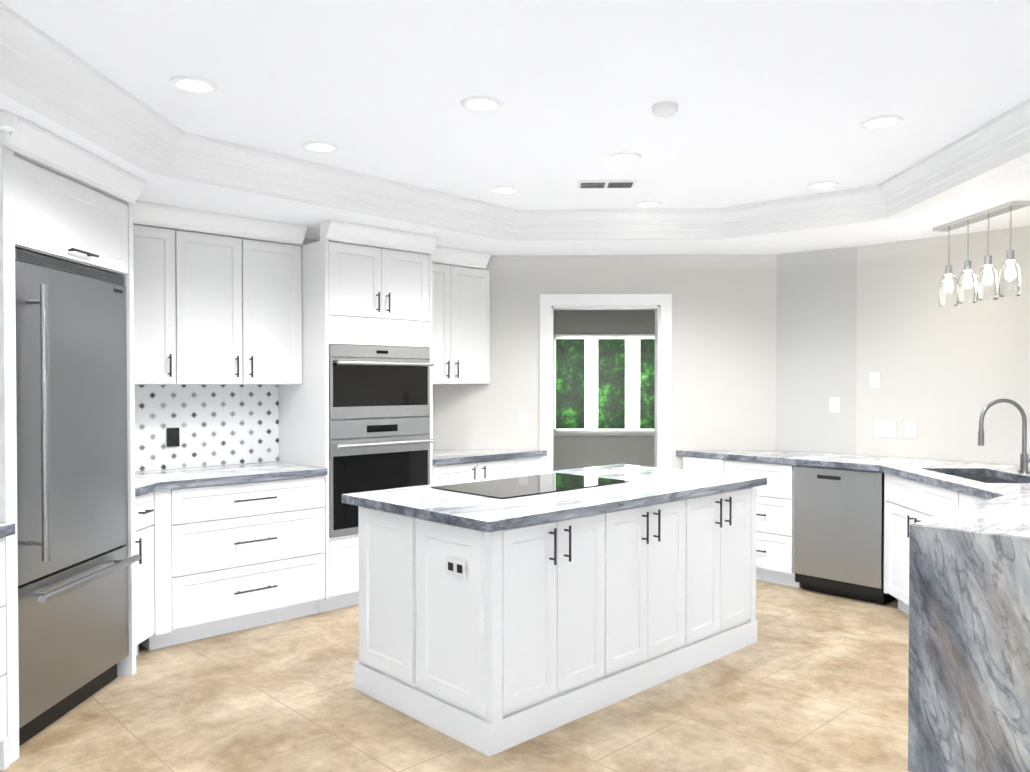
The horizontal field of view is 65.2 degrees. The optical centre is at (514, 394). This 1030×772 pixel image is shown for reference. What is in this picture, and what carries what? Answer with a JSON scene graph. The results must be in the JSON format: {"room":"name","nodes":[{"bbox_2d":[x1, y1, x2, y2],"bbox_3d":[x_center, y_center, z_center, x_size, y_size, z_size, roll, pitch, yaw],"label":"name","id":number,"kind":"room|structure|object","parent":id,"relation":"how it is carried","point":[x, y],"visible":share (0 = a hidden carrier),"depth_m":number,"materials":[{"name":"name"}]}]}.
{"room":"kitchen","nodes":[
{"label":"kitchen","id":0,"kind":"room"},
{"bbox_2d":[303,238,432,433],"bbox_3d":[-1.653,-0.028,5.489,2.645,2.800,0.140,-1,1,-44],"label":"wall","id":1,"kind":"structure","parent":0,"point":[306,241],"depth_m":5.62,"materials":[{"name":"grey paint"}]},
{"bbox_2d":[134,385,278,470],"bbox_3d":[-2.076,0.199,4.977,1.322,0.516,0.012,-1,1,-44],"label":"tile backsplash","id":2,"kind":"structure","parent":1,"relation":"attached to","point":[216,425],"depth_m":5.09,"materials":[{"name":"white tile"}]},
{"bbox_2d":[167,428,179,446],"bbox_3d":[-2.097,0.262,4.936,0.075,0.115,0.008,-1,1,-43],"label":"electrical outlet plate","id":3,"kind":"object","parent":2,"relation":"attached to","point":[173,437],"visible":1,"depth_m":4.93,"materials":[{"name":"black plastic"}]},
{"bbox_2d":[133,201,306,384],"bbox_3d":[-1.916,-0.563,4.850,1.250,1.008,0.395,-1,1,-44],"label":"upper cabinet","id":4,"kind":"object","parent":1,"relation":"attached to","point":[217,298],"visible":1,"depth_m":4.79,"materials":[{"name":"white wood"}]},
{"bbox_2d":[432,246,490,383],"bbox_3d":[-0.569,-0.581,6.130,0.789,1.008,0.396,-1,1,-44],"label":"upper cabinet","id":5,"kind":"object","parent":1,"relation":"attached to","point":[460,316],"visible":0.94,"depth_m":6.09,"materials":[{"name":"white wood"}]},
{"bbox_2d":[0,580,910,771],"bbox_3d":[0.187,1.444,2.597,9.200,0.060,12.800,0,1,1],"label":"floor","id":6,"kind":"structure","parent":0,"point":[810,681],"depth_m":3.51,"materials":[{"name":"tile"}]},
{"bbox_2d":[0,537,8,769],"bbox_3d":[-2.222,0.979,2.323,0.657,0.878,1.442,0,1,1],"label":"base cabinet","id":7,"kind":"object","parent":6,"relation":"on","point":[4,751],"visible":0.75,"depth_m":3.01,"materials":[{"name":"white wood"}]},
{"bbox_2d":[0,523,14,537],"bbox_3d":[-2.258,0.516,2.318,0.714,0.040,1.444,0,1,1],"label":"countertop","id":8,"kind":"structure","parent":7,"relation":"on","point":[7,529],"depth_m":2.99,"materials":[{"name":"stone"}]},
{"bbox_2d":[0,111,145,764],"bbox_3d":[-2.214,0.177,3.496,0.742,2.448,1.041,0,1,1],"label":"surround","id":9,"kind":"object","parent":6,"relation":"on","point":[61,199],"visible":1,"depth_m":3.28,"materials":[{"name":"white wood"}]},
{"bbox_2d":[15,249,140,745],"bbox_3d":[-2.206,0.415,3.544,0.746,1.970,0.852,0,1,1],"label":"fridge","id":10,"kind":"object","parent":6,"relation":"on","point":[74,561],"visible":0.94,"depth_m":3.47,"materials":[{"name":"silver metal"}]},
{"bbox_2d":[135,492,154,655],"bbox_3d":[-2.190,0.952,4.164,0.607,0.878,0.261,0,1,1],"label":"base cabinet","id":11,"kind":"object","parent":6,"relation":"on","point":[144,550],"visible":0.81,"depth_m":4.19,"materials":[{"name":"white wood"}]},
{"bbox_2d":[140,475,324,649],"bbox_3d":[-1.750,0.942,4.858,1.026,0.878,0.658,-1,1,-44],"label":"drawers","id":12,"kind":"object","parent":6,"relation":"on","point":[231,557],"visible":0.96,"depth_m":4.61,"materials":[{"name":"white wood"}]},
{"bbox_2d":[135,461,327,496],"bbox_3d":[-1.858,0.481,4.731,1.388,0.040,1.433,0,1,1],"label":"countertop","id":13,"kind":"structure","parent":12,"relation":"on","point":[148,481],"depth_m":4.69,"materials":[{"name":"stone"}]},
{"bbox_2d":[279,220,437,612],"bbox_3d":[-1.065,0.148,5.480,0.833,2.448,0.722,-1,1,-44],"label":"tall cabinet","id":14,"kind":"object","parent":6,"relation":"on","point":[355,411],"visible":0.83,"depth_m":5.18,"materials":[{"name":"white wood"}]},
{"bbox_2d":[433,456,540,483],"bbox_3d":[-0.381,0.924,6.154,1.065,0.878,0.651,-1,1,-44],"label":"base cabinet","id":15,"kind":"object","parent":6,"relation":"on","point":[448,473],"visible":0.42,"depth_m":5.90,"materials":[{"name":"white wood"}]},
{"bbox_2d":[433,450,546,464],"bbox_3d":[-0.369,0.464,5.945,1.252,0.040,0.795,0,1,1],"label":"countertop","id":16,"kind":"structure","parent":15,"relation":"on","point":[441,457],"depth_m":6.00,"materials":[{"name":"stone"}]},
{"bbox_2d":[353,487,757,756],"bbox_3d":[0.305,0.952,4.144,2.018,0.879,1.008,-1,1,-44],"label":"kitchen island","id":17,"kind":"object","parent":6,"relation":"on","point":[489,644],"visible":0.92,"depth_m":3.52,"materials":[{"name":"white wood"}]},
{"bbox_2d":[342,464,766,531],"bbox_3d":[0.292,0.489,4.157,2.080,0.040,1.050,-1,1,-44],"label":"island countertop","id":18,"kind":"structure","parent":17,"relation":"on","point":[645,485],"depth_m":3.71,"materials":[{"name":"stone"}]},
{"bbox_2d":[431,473,629,498],"bbox_3d":[0.094,0.465,4.155,0.920,0.006,0.530,-1,1,-44],"label":"cooktop","id":19,"kind":"object","parent":18,"relation":"in","point":[507,488],"visible":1,"depth_m":4.08,"materials":[{"name":"black glass"}]},
{"bbox_2d":[724,459,801,587],"bbox_3d":[1.954,0.926,6.014,0.622,0.878,0.555,-1,1,-44],"label":"drawers","id":20,"kind":"object","parent":6,"relation":"on","point":[775,529],"visible":0.29,"depth_m":5.75,"materials":[{"name":"white wood"}]},
{"bbox_2d":[683,456,723,473],"bbox_3d":[1.572,0.872,6.279,0.400,0.778,0.350,-1,1,-44],"label":"cabinet filler","id":21,"kind":"object","parent":20,"relation":"attached to","point":[713,465],"visible":0.12,"depth_m":6.13,"materials":[{"name":"white wood"}]},
{"bbox_2d":[794,465,896,604],"bbox_3d":[2.354,0.935,5.587,0.562,0.872,0.598,-1,1,-44],"label":"dishwasher","id":22,"kind":"object","parent":6,"relation":"on","point":[838,531],"visible":0.83,"depth_m":5.38,"materials":[{"name":"silver metal"}]},
{"bbox_2d":[884,473,955,614],"bbox_3d":[2.802,0.944,4.712,0.880,0.878,0.904,0,1,1],"label":"base cabinet","id":23,"kind":"object","parent":6,"relation":"on","point":[908,503],"depth_m":4.93,"materials":[{"name":"white wood"}]},
{"bbox_2d":[908,524,1029,771],"bbox_3d":[1.801,0.952,2.685,0.040,0.922,0.920,-1,1,-44],"label":"waterfall panel","id":24,"kind":"object","parent":6,"relation":"on","point":[969,661],"visible":1,"depth_m":2.86,"materials":[{"name":"stone"}]},
{"bbox_2d":[956,491,988,509],"bbox_3d":[2.785,0.954,4.055,0.880,0.878,0.412,0,1,1],"label":"base cabinet","id":25,"kind":"object","parent":6,"relation":"on","point":[963,500],"depth_m":4.19,"materials":[{"name":"white wood"}]},
{"bbox_3d":[2.399,0.963,3.437,1.842,0.878,0.667,-1,1,-44],"label":"base cabinet","id":26,"kind":"object","parent":6,"relation":"on","visible":0},
{"bbox_2d":[676,450,1029,537],"bbox_3d":[2.292,0.593,4.316,2.168,0.252,3.918,0,1,1],"label":"countertop","id":27,"kind":"structure","parent":26,"relation":"on","point":[1004,489],"depth_m":4.73,"materials":[{"name":"stone"}]},
{"bbox_2d":[978,398,1029,472],"bbox_3d":[2.868,0.242,4.692,0.296,0.437,0.119,0,1,1],"label":"faucet","id":28,"kind":"object","parent":27,"relation":"on","point":[1024,460],"visible":1,"depth_m":4.71,"materials":[{"name":"silver metal"}]},
{"bbox_2d":[0,93,1029,255],"bbox_3d":[0.248,-1.045,1.438,10.327,0.050,14.559,0,1,1],"label":"ceiling","id":29,"kind":"structure","parent":0,"point":[1009,186],"depth_m":4.98,"materials":[{"name":"white paint"}]},
{"bbox_2d":[0,1,1029,240],"bbox_3d":[0.243,-1.087,1.423,4.101,0.184,8.340,0,1,1],"label":"crown molding","id":30,"kind":"structure","parent":29,"relation":"attached to","point":[42,73],"depth_m":4.14,"materials":[{"name":"white"}]},
{"bbox_2d":[933,201,1029,305],"bbox_3d":[2.766,-0.813,4.809,0.108,0.509,0.782,0,1,-3],"label":"pendant light","id":31,"kind":"object","parent":29,"relation":"hanging from","point":[966,287],"visible":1,"depth_m":4.71,"materials":[{"name":"glass"}]},
{"bbox_2d":[0,0,1029,209],"bbox_3d":[0.243,-1.204,1.422,3.991,0.050,8.230,0,1,1],"label":"ceiling","id":32,"kind":"structure","parent":0,"point":[777,99],"depth_m":3.11,"materials":[{"name":"white paint"}]},
{"bbox_2d":[169,76,217,93],"bbox_3d":[-1.247,-1.200,3.124,0.175,0.008,0.175,0,1,-5],"label":"recessed light","id":33,"kind":"object","parent":32,"relation":"in","point":[193,84],"depth_m":3.12,"materials":[{"name":"white plastic"}]},
{"bbox_2d":[302,141,338,152],"bbox_3d":[-0.956,-1.212,3.949,0.175,0.008,0.175,0,1,-5],"label":"recessed light","id":34,"kind":"object","parent":32,"relation":"in","point":[314,146],"depth_m":3.94,"materials":[{"name":"white plastic"}]},
{"bbox_2d":[461,96,502,111],"bbox_3d":[-0.137,-1.203,3.339,0.175,0.008,0.175,0,1,-8],"label":"recessed light","id":35,"kind":"object","parent":32,"relation":"in","point":[476,103],"depth_m":3.33,"materials":[{"name":"white plastic"}]},
{"bbox_2d":[490,186,518,193],"bbox_3d":[-0.063,-1.224,4.831,0.175,0.008,0.175,0,1,-23],"label":"recessed light","id":36,"kind":"object","parent":32,"relation":"in","point":[501,189],"depth_m":4.82,"materials":[{"name":"white plastic"}]},
{"bbox_2d":[576,180,636,187],"bbox_3d":[0.532,-1.221,4.682,0.340,0.009,0.160,0,1,1],"label":"ceiling vent","id":37,"kind":"object","parent":32,"relation":"in","point":[606,183],"visible":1,"depth_m":4.65,"materials":[{"name":"white metal"}]},
{"bbox_2d":[607,152,641,162],"bbox_3d":[0.561,-1.214,4.126,0.175,0.008,0.175,0,1,-5],"label":"recessed light","id":38,"kind":"object","parent":32,"relation":"in","point":[621,157],"depth_m":4.12,"materials":[{"name":"white plastic"}]},
{"bbox_2d":[635,201,661,207],"bbox_3d":[0.863,-1.230,5.210,0.175,0.008,0.175,0,1,-5],"label":"recessed light","id":39,"kind":"object","parent":32,"relation":"in","point":[644,204],"depth_m":5.20,"materials":[{"name":"white plastic"}]},
{"bbox_2d":[652,102,677,116],"bbox_3d":[0.628,-1.191,3.373,0.109,0.032,0.109,0,1,-23],"label":"smoke detector","id":40,"kind":"object","parent":32,"relation":"in","point":[662,109],"depth_m":3.34,"materials":[{"name":"white plastic"}]},
{"bbox_2d":[807,181,838,188],"bbox_3d":[1.805,-1.223,4.710,0.175,0.008,0.175,0,1,-8],"label":"recessed light","id":41,"kind":"object","parent":32,"relation":"in","point":[824,184],"depth_m":4.70,"materials":[{"name":"white plastic"}]},
{"bbox_2d":[860,115,902,128],"bbox_3d":[1.626,-1.206,3.572,0.175,0.008,0.175,0,1,-8],"label":"recessed light","id":42,"kind":"object","parent":32,"relation":"in","point":[886,121],"depth_m":3.56,"materials":[{"name":"white plastic"}]},
{"bbox_2d":[553,310,654,470],"bbox_3d":[0.958,0.087,7.255,2.600,2.520,1.610,0,1,1],"label":"wall","id":43,"kind":"structure","parent":0,"point":[572,452],"depth_m":7.96,"materials":[{"name":"grey paint"}]},
{"bbox_2d":[553,334,654,435],"bbox_3d":[0.964,-0.094,7.970,1.245,1.000,0.095,0,1,1],"label":"window","id":44,"kind":"structure","parent":43,"relation":"in","point":[632,384],"depth_m":7.95,"materials":[{"name":"white wood"}]},
{"bbox_2d":[433,254,776,469],"bbox_3d":[0.765,-0.041,6.382,3.060,2.800,0.140,0,1,1],"label":"wall","id":45,"kind":"structure","parent":0,"point":[723,352],"depth_m":6.30,"materials":[{"name":"grey paint"}]},
{"bbox_2d":[518,413,527,427],"bbox_3d":[0.063,0.205,6.329,0.075,0.115,0.008,0,1,1],"label":"outlet","id":46,"kind":"object","parent":45,"relation":"attached to","point":[522,420],"visible":1,"depth_m":6.33,"materials":[{"name":"white plastic"}]},
{"bbox_2d":[540,294,671,471],"bbox_3d":[0.711,0.287,6.387,1.028,2.144,0.182,0,1,1],"label":"trim","id":47,"kind":"structure","parent":45,"relation":"attached to","point":[660,305],"depth_m":6.29,"materials":[{"name":"white wood"}]},
{"bbox_2d":[776,247,856,454],"bbox_3d":[2.330,-0.038,6.195,0.686,2.800,0.219,1,1,37],"label":"wall","id":48,"kind":"structure","parent":0,"point":[816,334],"depth_m":6.09,"materials":[{"name":"grey paint"}]},
{"bbox_2d":[829,397,839,412],"bbox_3d":[2.388,0.079,6.009,0.075,0.115,0.008,1,1,37],"label":"switch plate","id":49,"kind":"object","parent":48,"relation":"attached to","point":[834,404],"visible":1,"depth_m":6.01,"materials":[{"name":"white plastic"}]},
{"bbox_2d":[856,225,1029,465],"bbox_3d":[2.837,-0.031,5.678,0.140,2.800,1.782,-1,1,-44],"label":"wall","id":50,"kind":"structure","parent":0,"point":[949,374],"depth_m":5.50,"materials":[{"name":"grey paint"}]},
{"bbox_2d":[870,372,880,387],"bbox_3d":[2.602,-0.104,5.816,0.008,0.115,0.075,-1,1,-44],"label":"switch plate","id":51,"kind":"object","parent":50,"relation":"attached to","point":[875,379],"visible":1,"depth_m":5.81,"materials":[{"name":"white plastic"}]},
{"bbox_2d":[875,421,896,437],"bbox_3d":[2.655,0.249,5.766,0.008,0.115,0.150,-1,1,-44],"label":"switch plate","id":52,"kind":"object","parent":50,"relation":"attached to","point":[885,428],"visible":1,"depth_m":5.76,"materials":[{"name":"white plastic"}]},
{"bbox_2d":[905,421,916,437],"bbox_3d":[2.775,0.245,5.639,0.008,0.115,0.075,-1,1,-44],"label":"switch plate","id":53,"kind":"object","parent":50,"relation":"attached to","point":[910,429],"visible":1,"depth_m":5.63,"materials":[{"name":"white plastic"}]},
{"label":"outside","id":54,"kind":"structure","parent":0,"visible":0},
{"bbox_2d":[556,339,654,428],"bbox_3d":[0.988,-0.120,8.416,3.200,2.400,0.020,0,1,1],"label":"trees","id":55,"kind":"object","parent":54,"point":[570,383],"depth_m":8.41,"materials":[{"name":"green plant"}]}
]}

